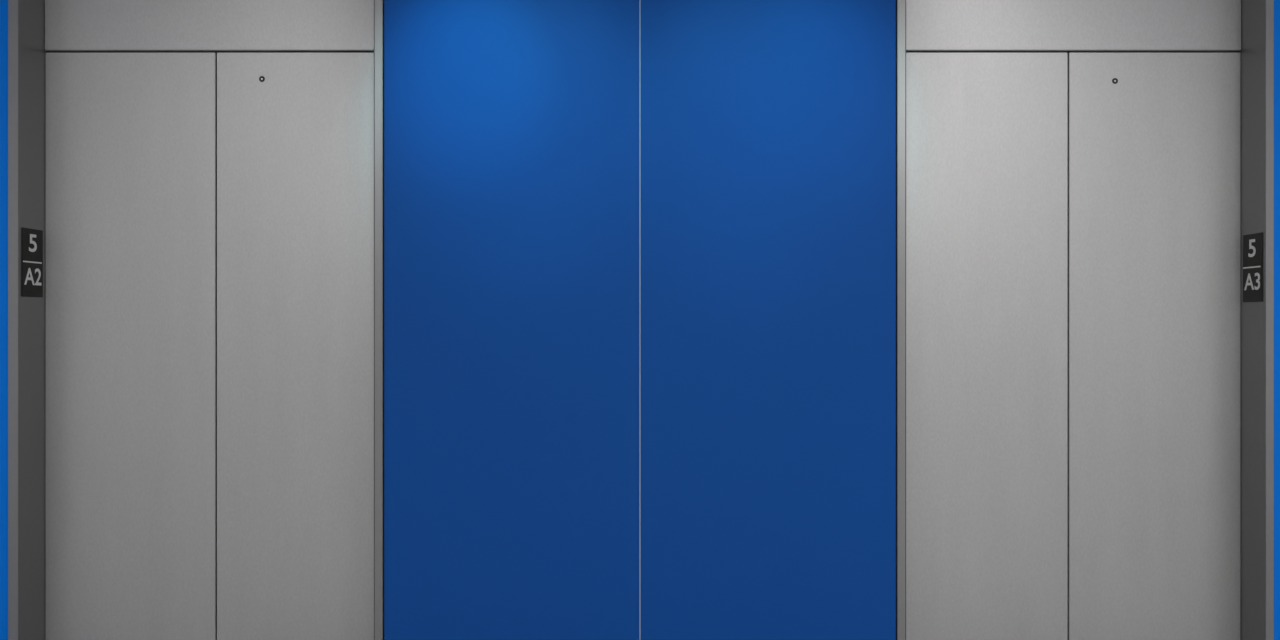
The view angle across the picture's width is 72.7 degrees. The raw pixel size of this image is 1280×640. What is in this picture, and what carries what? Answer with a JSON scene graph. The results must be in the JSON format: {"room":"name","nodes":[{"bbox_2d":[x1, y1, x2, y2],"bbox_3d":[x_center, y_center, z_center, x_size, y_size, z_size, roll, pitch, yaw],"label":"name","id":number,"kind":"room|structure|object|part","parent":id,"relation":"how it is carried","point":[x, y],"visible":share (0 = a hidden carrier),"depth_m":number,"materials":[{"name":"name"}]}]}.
{"room":"elevator lobby","nodes":[
{"label":"elevator lobby","id":0,"kind":"room"},
{"bbox_2d":[0,0,1279,639],"bbox_3d":[0.000,-0.143,3.075,6.600,2.800,0.350,0,0,0],"label":"wall","id":1,"kind":"structure","parent":0,"point":[3,3],"depth_m":2.90,"materials":[{"name":"blue laminate"}]},
{"bbox_2d":[8,0,383,639],"bbox_3d":[-1.480,-0.142,2.997,1.247,2.798,0.206,0,0,0],"label":"elevator","id":2,"kind":"object","parent":1,"relation":"attached to","point":[196,375],"visible":0.94,"depth_m":3.02,"materials":[{"name":"metal"}]},
{"bbox_2d":[21,227,42,296],"bbox_3d":[-2.065,-0.194,2.957,0.004,0.231,0.102,0,0,0],"label":"number sign","id":3,"kind":"object","parent":2,"relation":"attached to","point":[31,239],"visible":1,"depth_m":2.95,"materials":[{"name":"black plastic"}]},
{"bbox_3d":[-1.771,0.158,3.039,0.590,2.174,0.035,0,0,0],"label":"door","id":4,"kind":"part","parent":2,"relation":"part of","materials":[{"name":"metal"}]},
{"bbox_3d":[-1.475,-1.239,3.038,1.181,0.604,0.039,0,0,0],"label":"transom panel","id":5,"kind":"part","parent":2,"relation":"part of","materials":[{"name":"metal"}]},
{"bbox_3d":[-1.177,0.158,3.039,0.586,2.174,0.035,0,0,0],"label":"door","id":6,"kind":"part","parent":2,"relation":"part of","materials":[{"name":"metal"}]},
{"bbox_2d":[384,0,638,639],"bbox_3d":[-0.427,-0.191,2.904,0.850,2.696,0.016,0,0,0],"label":"wall panel","id":7,"kind":"object","parent":1,"relation":"attached to","point":[511,127],"visible":1,"depth_m":2.90,"materials":[{"name":"laminate"}]},
{"bbox_2d":[639,0,640,639],"bbox_3d":[0.000,-0.191,2.904,0.003,2.696,0.017,0,0,0],"label":"trim","id":8,"kind":"structure","parent":1,"relation":"attached to","point":[639,0],"depth_m":2.90,"materials":[{"name":"metal"}]},
{"bbox_2d":[641,0,895,639],"bbox_3d":[0.427,-0.191,2.904,0.850,2.696,0.016,0,0,0],"label":"wall panel","id":9,"kind":"object","parent":1,"relation":"attached to","point":[768,127],"visible":1,"depth_m":2.90,"materials":[{"name":"laminate"}]},
{"bbox_2d":[896,0,1273,639],"bbox_3d":[1.483,-0.142,2.997,1.253,2.798,0.206,0,0,0],"label":"elevator","id":10,"kind":"object","parent":1,"relation":"attached to","point":[1085,373],"visible":0.94,"depth_m":3.02,"materials":[{"name":"metal"}]},
{"bbox_3d":[1.185,0.158,3.039,0.601,2.174,0.035,0,0,0],"label":"door","id":11,"kind":"part","parent":10,"relation":"part of","materials":[{"name":"metal"}]},
{"bbox_3d":[1.486,-1.239,3.038,1.202,0.604,0.039,0,0,0],"label":"transom panel","id":12,"kind":"part","parent":10,"relation":"part of","materials":[{"name":"metal"}]},
{"bbox_3d":[1.789,0.158,3.039,0.595,2.174,0.035,0,0,0],"label":"door","id":13,"kind":"part","parent":10,"relation":"part of","materials":[{"name":"metal"}]},
{"bbox_2d":[1243,232,1262,301],"bbox_3d":[2.082,-0.177,2.957,0.004,0.231,0.103,0,0,3],"label":"number sign","id":14,"kind":"object","parent":10,"relation":"attached to","point":[1252,243],"visible":1,"depth_m":2.95,"materials":[{"name":"black plastic"}]}
]}

